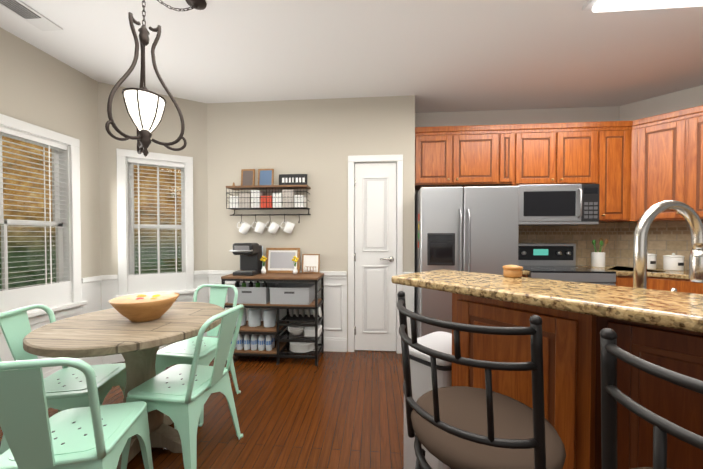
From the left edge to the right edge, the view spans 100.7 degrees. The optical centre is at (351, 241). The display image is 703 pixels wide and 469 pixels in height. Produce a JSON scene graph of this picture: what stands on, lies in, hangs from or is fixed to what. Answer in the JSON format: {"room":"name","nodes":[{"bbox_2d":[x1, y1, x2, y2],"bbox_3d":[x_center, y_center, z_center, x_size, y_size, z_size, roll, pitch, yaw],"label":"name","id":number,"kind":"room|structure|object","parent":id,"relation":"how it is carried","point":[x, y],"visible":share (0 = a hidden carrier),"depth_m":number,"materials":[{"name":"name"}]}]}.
{"room":"kitchen","nodes":[
{"label":"kitchen","id":0,"kind":"room"},
{"bbox_2d":[0,27,100,277],"bbox_3d":[-2.700,-0.126,0.185,0.120,2.720,5.370,0,1,5],"label":"wall","id":1,"kind":"structure","parent":0,"point":[40,88],"depth_m":2.47,"materials":[{"name":"beige paint"}]},
{"bbox_2d":[0,114,87,332],"bbox_3d":[-2.510,-0.129,2.136,0.180,1.543,0.986,0,1,5],"label":"window","id":2,"kind":"structure","parent":1,"relation":"in","point":[65,180],"depth_m":2.43,"materials":[{"name":"white wood"}]},
{"bbox_2d":[0,275,102,378],"bbox_3d":[-2.627,0.800,0.166,0.030,0.867,5.315,0,1,5],"label":"trim","id":3,"kind":"structure","parent":1,"relation":"attached to","point":[53,294],"depth_m":2.37,"materials":[{"name":"white"}]},
{"bbox_2d":[98,82,208,302],"bbox_3d":[-2.045,-0.172,3.084,0.995,2.720,0.120,0,1,-29],"label":"wall","id":4,"kind":"structure","parent":0,"point":[168,128],"depth_m":3.01,"materials":[{"name":"beige paint"}]},
{"bbox_2d":[101,270,207,363],"bbox_3d":[-2.009,0.755,3.033,0.927,0.867,0.030,0,1,-29],"label":"trim","id":5,"kind":"structure","parent":4,"relation":"attached to","point":[148,283],"depth_m":3.00,"materials":[{"name":"white"}]},
{"bbox_2d":[115,148,195,299],"bbox_3d":[-2.032,-0.143,3.057,0.696,1.543,0.180,0,1,-29],"label":"angled window","id":6,"kind":"structure","parent":4,"relation":"in","point":[127,160],"depth_m":3.03,"materials":[{"name":"white wood"}]},
{"bbox_2d":[0,350,403,468],"bbox_3d":[1.272,1.254,0.801,7.940,0.060,7.200,0,1,5],"label":"floor","id":7,"kind":"structure","parent":0,"point":[338,410],"depth_m":2.01,"materials":[{"name":"brown wood"}]},
{"bbox_2d":[0,304,125,454],"bbox_3d":[-1.584,0.787,1.619,0.504,0.847,0.460,0,1,-10],"label":"chair","id":8,"kind":"object","parent":7,"relation":"on","point":[65,387],"visible":0.5,"depth_m":1.57,"materials":[{"name":"green metal"}]},
{"bbox_2d":[0,357,152,468],"bbox_3d":[-1.108,0.795,1.149,0.460,0.847,0.504,0,1,-12],"label":"chair","id":9,"kind":"object","parent":7,"relation":"on","point":[95,434],"visible":1,"depth_m":1.01,"materials":[{"name":"green metal"}]},
{"bbox_2d":[23,302,224,468],"bbox_3d":[-1.229,0.830,1.702,0.909,0.760,0.909,0,1,5],"label":"dining table","id":10,"kind":"object","parent":7,"relation":"on","point":[114,331],"visible":0.81,"depth_m":1.57,"materials":[{"name":"brown wood"}]},
{"bbox_2d":[108,292,179,321],"bbox_3d":[-1.193,0.380,1.691,0.336,0.138,0.336,0,1,5],"label":"fruit bowl","id":11,"kind":"object","parent":10,"relation":"on","point":[145,307],"visible":1,"depth_m":1.61,"materials":[{"name":"brown wood"}]},
{"bbox_2d":[121,304,243,468],"bbox_3d":[-0.896,0.787,1.600,0.522,0.847,0.468,0,1,5],"label":"chair","id":12,"kind":"object","parent":7,"relation":"on","point":[179,394],"visible":0.96,"depth_m":1.50,"materials":[{"name":"green metal"}]},
{"bbox_2d":[155,284,240,426],"bbox_3d":[-1.140,0.778,2.173,0.460,0.847,0.504,0,1,11],"label":"chair","id":13,"kind":"object","parent":7,"relation":"on","point":[180,352],"visible":0.52,"depth_m":2.10,"materials":[{"name":"green metal"}]},
{"bbox_2d":[221,273,323,365],"bbox_3d":[-0.786,0.764,2.992,0.960,0.850,0.358,0,1,5],"label":"cart","id":14,"kind":"object","parent":7,"relation":"on","point":[278,350],"visible":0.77,"depth_m":2.84,"materials":[{"name":"black metal"}]},
{"bbox_2d":[235,308,245,326],"bbox_3d":[-1.160,0.769,3.019,0.122,0.190,0.122,0,1,-7],"label":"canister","id":15,"kind":"object","parent":14,"relation":"on","point":[243,322],"depth_m":2.99,"materials":[{"name":"white glass"}]},
{"bbox_2d":[230,243,262,275],"bbox_3d":[-1.074,0.175,3.016,0.215,0.325,0.343,0,1,5],"label":"coffee maker","id":16,"kind":"object","parent":14,"relation":"on","point":[251,255],"visible":0.94,"depth_m":2.99,"materials":[{"name":"black plastic"}]},
{"bbox_2d":[228,281,275,303],"bbox_3d":[-1.021,0.500,2.997,0.398,0.215,0.276,0,1,5],"label":"storage bin","id":17,"kind":"object","parent":14,"relation":"on","point":[251,292],"visible":0.88,"depth_m":2.87,"materials":[{"name":"grey"}]},
{"bbox_2d":[230,334,274,350],"bbox_3d":[-1.008,0.982,2.957,0.441,0.195,0.142,0,1,5],"label":"water bottles","id":18,"kind":"object","parent":14,"relation":"on","point":[259,342],"visible":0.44,"depth_m":2.90,"materials":[{"name":"white plastic"}]},
{"bbox_2d":[248,308,260,326],"bbox_3d":[-1.001,0.769,3.006,0.122,0.190,0.122,0,1,-7],"label":"glass jar","id":19,"kind":"object","parent":14,"relation":"on","point":[254,317],"depth_m":2.96,"materials":[{"name":"white glass"}]},
{"bbox_2d":[260,256,266,273],"bbox_3d":[-0.918,0.243,3.038,0.072,0.189,0.057,0,1,5],"label":"flower vase","id":20,"kind":"object","parent":14,"relation":"on","point":[263,259],"visible":1,"depth_m":3.03,"materials":[{"name":"white ceramic"}]},
{"bbox_2d":[263,308,275,326],"bbox_3d":[-0.841,0.769,2.993,0.122,0.190,0.122,0,1,-7],"label":"glass jar","id":21,"kind":"object","parent":14,"relation":"on","point":[269,315],"depth_m":2.94,"materials":[{"name":"white glass"}]},
{"bbox_2d":[266,248,299,272],"bbox_3d":[-0.739,0.201,3.132,0.370,0.270,0.050,0,1,5],"label":"framed picture","id":22,"kind":"object","parent":14,"relation":"on","point":[278,260],"visible":0.81,"depth_m":3.13,"materials":[{"name":"brown wood"}]},
{"bbox_2d":[269,283,314,304],"bbox_3d":[-0.593,0.527,2.963,0.398,0.162,0.276,0,1,5],"label":"storage bin","id":23,"kind":"object","parent":14,"relation":"on","point":[294,293],"visible":1,"depth_m":2.83,"materials":[{"name":"grey"}]},
{"bbox_2d":[292,256,298,273],"bbox_3d":[-0.584,0.243,3.010,0.072,0.189,0.057,0,1,5],"label":"flower vase","id":24,"kind":"object","parent":14,"relation":"on","point":[295,270],"visible":1,"depth_m":3.00,"materials":[{"name":"white ceramic"}]},
{"bbox_2d":[290,337,314,352],"bbox_3d":[-0.502,1.058,2.970,0.250,0.082,0.250,0,1,5],"label":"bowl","id":25,"kind":"object","parent":14,"relation":"on","point":[301,347],"visible":0.75,"depth_m":2.89,"materials":[{"name":"white ceramic"}]},
{"bbox_2d":[286,307,321,321],"bbox_3d":[-0.478,0.721,2.982,0.346,0.135,0.220,0,1,5],"label":"glasses","id":26,"kind":"object","parent":14,"relation":"on","point":[302,317],"visible":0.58,"depth_m":2.95,"materials":[{"name":"glass"}]},
{"bbox_2d":[288,323,321,336],"bbox_3d":[-0.481,0.898,2.965,0.338,0.090,0.180,0,1,5],"label":"bowls","id":27,"kind":"object","parent":14,"relation":"on","point":[309,331],"visible":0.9,"depth_m":2.90,"materials":[{"name":"white ceramic"}]},
{"bbox_2d":[302,254,319,272],"bbox_3d":[-0.432,0.234,3.084,0.185,0.206,0.062,0,1,5],"label":"sign","id":28,"kind":"object","parent":14,"relation":"on","point":[310,263],"visible":1,"depth_m":3.09,"materials":[{"name":"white wood"}]},
{"bbox_2d":[403,331,451,468],"bbox_3d":[0.455,0.868,1.493,0.400,0.690,0.280,-1,1,-40],"label":"trash can","id":29,"kind":"object","parent":7,"relation":"on","point":[420,370],"visible":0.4,"depth_m":1.40,"materials":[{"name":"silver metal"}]},
{"bbox_2d":[414,186,518,337],"bbox_3d":[1.137,0.330,3.068,0.903,1.715,0.774,0,1,5],"label":"refrigerator","id":30,"kind":"object","parent":7,"relation":"on","point":[471,229],"visible":0.52,"depth_m":2.76,"materials":[{"name":"silver metal"}]},
{"bbox_2d":[397,291,565,468],"bbox_3d":[0.367,0.685,0.828,0.518,1.077,0.518,0,1,5],"label":"bar stool","id":31,"kind":"object","parent":7,"relation":"on","point":[459,427],"visible":1,"depth_m":0.70,"materials":[{"name":"black metal"}]},
{"bbox_2d":[391,269,702,468],"bbox_3d":[1.696,0.701,0.260,1.028,1.064,3.514,-1,1,-40],"label":"kitchen island","id":32,"kind":"object","parent":7,"relation":"on","point":[663,328],"visible":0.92,"depth_m":0.93,"materials":[{"name":"stone"}]},
{"bbox_2d":[502,265,522,277],"bbox_3d":[0.666,0.121,1.203,0.074,0.050,0.074,0,1,5],"label":"salt","id":33,"kind":"object","parent":32,"relation":"on","point":[512,271],"visible":1,"depth_m":1.18,"materials":[{"name":"brown wood"}]},
{"bbox_2d":[633,200,702,291],"bbox_3d":[1.094,0.084,0.984,0.268,0.452,0.119,0,1,5],"label":"faucet","id":34,"kind":"object","parent":32,"relation":"on","point":[690,215],"visible":0.56,"depth_m":0.99,"materials":[{"name":"silver metal"}]},
{"bbox_2d":[518,243,615,285],"bbox_3d":[2.123,0.600,3.048,0.760,1.153,0.699,0,1,5],"label":"stove","id":35,"kind":"object","parent":7,"relation":"on","point":[553,261],"visible":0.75,"depth_m":3.26,"materials":[{"name":"silver metal"}]},
{"bbox_2d":[522,265,702,293],"bbox_3d":[3.379,0.752,1.916,3.745,0.909,2.774,0,1,5],"label":"base cabinet","id":36,"kind":"object","parent":7,"relation":"on","point":[663,279],"depth_m":2.67,"materials":[{"name":"brown wood"}]},
{"bbox_2d":[591,238,607,266],"bbox_3d":[2.702,0.116,3.175,0.150,0.320,0.120,0,1,5],"label":"utensil crock","id":37,"kind":"object","parent":36,"relation":"on","point":[597,259],"visible":1,"depth_m":3.14,"materials":[{"name":"white ceramic"}]},
{"bbox_2d":[647,252,656,268],"bbox_3d":[3.067,0.190,3.029,0.154,0.177,0.154,0,1,5],"label":"canister","id":38,"kind":"object","parent":36,"relation":"on","point":[651,260],"visible":0.33,"depth_m":2.96,"materials":[{"name":"white ceramic"}]},
{"bbox_2d":[663,253,684,270],"bbox_3d":[3.190,0.196,2.884,0.146,0.169,0.146,0,1,5],"label":"canister","id":39,"kind":"object","parent":36,"relation":"on","point":[673,261],"visible":1,"depth_m":2.84,"materials":[{"name":"white ceramic"}]},
{"bbox_2d":[600,328,702,468],"bbox_3d":[0.669,0.691,0.472,0.518,1.077,0.518,0,1,5],"label":"bar stool","id":40,"kind":"object","parent":7,"relation":"on","point":[611,352],"visible":1,"depth_m":0.46,"materials":[{"name":"black metal"}]},
{"bbox_2d":[207,95,414,350],"bbox_3d":[-0.475,-0.175,3.224,2.300,2.720,0.120,0,1,5],"label":"wall","id":41,"kind":"structure","parent":0,"point":[318,141],"depth_m":3.16,"materials":[{"name":"beige paint"}]},
{"bbox_2d":[226,169,310,223],"bbox_3d":[-0.884,-0.492,3.109,0.893,0.593,0.160,0,1,5],"label":"wall shelf","id":42,"kind":"object","parent":41,"relation":"attached to","point":[255,198],"visible":1,"depth_m":3.07,"materials":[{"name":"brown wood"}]},
{"bbox_2d":[237,222,250,234],"bbox_3d":[-1.167,-0.146,3.155,0.160,0.141,0.093,0,1,5],"label":"mug","id":43,"kind":"object","parent":42,"relation":"hanging from","point":[245,227],"visible":1,"depth_m":3.12,"materials":[{"name":"white ceramic"}]},
{"bbox_2d":[251,221,265,233],"bbox_3d":[-1.002,-0.151,3.141,0.159,0.135,0.093,0,1,5],"label":"mug","id":44,"kind":"object","parent":42,"relation":"hanging from","point":[260,227],"visible":1,"depth_m":3.10,"materials":[{"name":"white ceramic"}]},
{"bbox_2d":[265,222,279,234],"bbox_3d":[-0.848,-0.146,3.129,0.160,0.141,0.093,0,1,5],"label":"mug","id":45,"kind":"object","parent":42,"relation":"hanging from","point":[273,227],"visible":0.98,"depth_m":3.09,"materials":[{"name":"white ceramic"}]},
{"bbox_2d":[280,221,294,233],"bbox_3d":[-0.684,-0.151,3.115,0.159,0.135,0.093,0,1,5],"label":"mug","id":46,"kind":"object","parent":42,"relation":"hanging from","point":[288,227],"visible":1,"depth_m":3.08,"materials":[{"name":"white ceramic"}]},
{"bbox_2d":[208,270,413,351],"bbox_3d":[-0.470,0.753,3.163,2.274,0.867,0.030,0,1,5],"label":"wainscoting","id":47,"kind":"structure","parent":41,"relation":"attached to","point":[335,311],"depth_m":3.15,"materials":[{"name":"white"}]},
{"bbox_2d":[354,162,395,350],"bbox_3d":[0.253,0.167,3.120,0.452,2.024,0.094,0,1,5],"label":"door","id":48,"kind":"structure","parent":41,"relation":"in","point":[375,255],"depth_m":3.13,"materials":[{"name":"white wood"}]},
{"bbox_2d":[348,154,402,353],"bbox_3d":[0.256,0.135,3.158,0.579,2.102,0.142,0,1,5],"label":"door frame","id":49,"kind":"structure","parent":41,"relation":"attached to","point":[353,160],"depth_m":3.10,"materials":[{"name":"white wood"}]},
{"bbox_2d":[0,0,702,112],"bbox_3d":[1.272,-1.536,0.757,7.940,0.080,7.200,0,1,5],"label":"ceiling","id":50,"kind":"structure","parent":0,"point":[432,56],"depth_m":2.30,"materials":[{"name":"white paint"}]},
{"bbox_2d":[0,0,62,30],"bbox_3d":[-2.172,-1.498,1.585,0.160,0.020,0.990,0,1,5],"label":"ceiling vent","id":51,"kind":"object","parent":50,"relation":"in","point":[28,14],"visible":0.96,"depth_m":1.93,"materials":[{"name":"white metal"}]},
{"bbox_2d":[105,0,206,156],"bbox_3d":[-1.142,-1.000,1.685,0.426,1.019,0.456,0,1,5],"label":"pendant light","id":52,"kind":"object","parent":50,"relation":"hanging from","point":[145,106],"visible":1,"depth_m":1.65,"materials":[{"name":"grey metal"}]},
{"bbox_2d":[582,0,702,12],"bbox_3d":[2.071,-1.470,1.510,1.230,0.074,0.630,0,1,5],"label":"ceiling light","id":53,"kind":"object","parent":50,"relation":"attached to","point":[595,6],"visible":1,"depth_m":1.77,"materials":[{"name":"white plastic"}]},
{"bbox_3d":[1.869,-0.179,3.479,2.550,2.720,0.120,0,1,5],"label":"wall","id":54,"kind":"structure","parent":0,"visible":0},
{"bbox_2d":[415,126,458,189],"bbox_3d":[0.922,-0.916,3.296,0.468,0.640,0.372,0,1,5],"label":"upper cabinet","id":55,"kind":"object","parent":54,"relation":"attached to","point":[436,148],"depth_m":3.11,"materials":[{"name":"brown wood"}]},
{"bbox_2d":[459,124,506,186],"bbox_3d":[1.321,-0.915,3.264,0.591,0.640,0.372,0,1,5],"label":"upper cabinet","id":56,"kind":"object","parent":54,"relation":"attached to","point":[482,148],"depth_m":3.08,"materials":[{"name":"brown wood"}]},
{"bbox_2d":[503,124,522,185],"bbox_3d":[1.644,-0.915,3.237,0.300,0.640,0.372,0,1,5],"label":"upper cabinet","id":57,"kind":"object","parent":54,"relation":"attached to","point":[514,131],"depth_m":3.05,"materials":[{"name":"brown wood"}]},
{"bbox_2d":[523,122,590,184],"bbox_3d":[2.107,-0.914,3.199,0.871,0.640,0.372,0,1,5],"label":"upper cabinet","id":58,"kind":"object","parent":54,"relation":"attached to","point":[553,153],"depth_m":3.01,"materials":[{"name":"brown wood"}]},
{"bbox_2d":[517,184,599,225],"bbox_3d":[2.131,-0.384,3.155,0.785,0.410,0.452,0,1,5],"label":"microwave","id":59,"kind":"object","parent":58,"relation":"attached to","point":[560,205],"visible":0.83,"depth_m":2.97,"materials":[{"name":"silver metal"}]},
{"bbox_2d":[415,85,702,126],"bbox_3d":[2.970,-1.369,2.102,4.742,0.294,2.407,0,1,5],"label":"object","id":60,"kind":"structure","parent":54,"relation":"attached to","point":[674,101],"depth_m":3.34,"materials":[{"name":"white paint"}]},
{"bbox_2d":[519,221,702,268],"bbox_3d":[3.398,0.048,2.126,3.748,0.487,2.335,0,1,5],"label":"tile backsplash","id":61,"kind":"structure","parent":54,"relation":"attached to","point":[668,238],"depth_m":3.33,"materials":[{"name":"beige tile"}]},
{"bbox_2d":[591,121,630,222],"bbox_3d":[2.703,-0.723,3.123,0.470,1.020,0.433,0,1,5],"label":"upper cabinet","id":62,"kind":"object","parent":54,"relation":"attached to","point":[608,138],"depth_m":2.97,"materials":[{"name":"brown wood"}]},
{"bbox_2d":[627,105,702,221],"bbox_3d":[3.969,-0.704,1.943,2.579,1.020,2.579,0,1,5],"label":"upper cabinet","id":63,"kind":"object","parent":54,"relation":"attached to","point":[636,169],"depth_m":2.78,"materials":[{"name":"brown wood"}]},
{"label":"outside","id":64,"kind":"structure","parent":0,"visible":0},
{"bbox_2d":[0,136,181,289],"bbox_3d":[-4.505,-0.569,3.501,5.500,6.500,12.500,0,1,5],"label":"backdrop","id":65,"kind":"structure","parent":64,"point":[145,255],"depth_m":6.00,"materials":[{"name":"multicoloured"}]}
]}

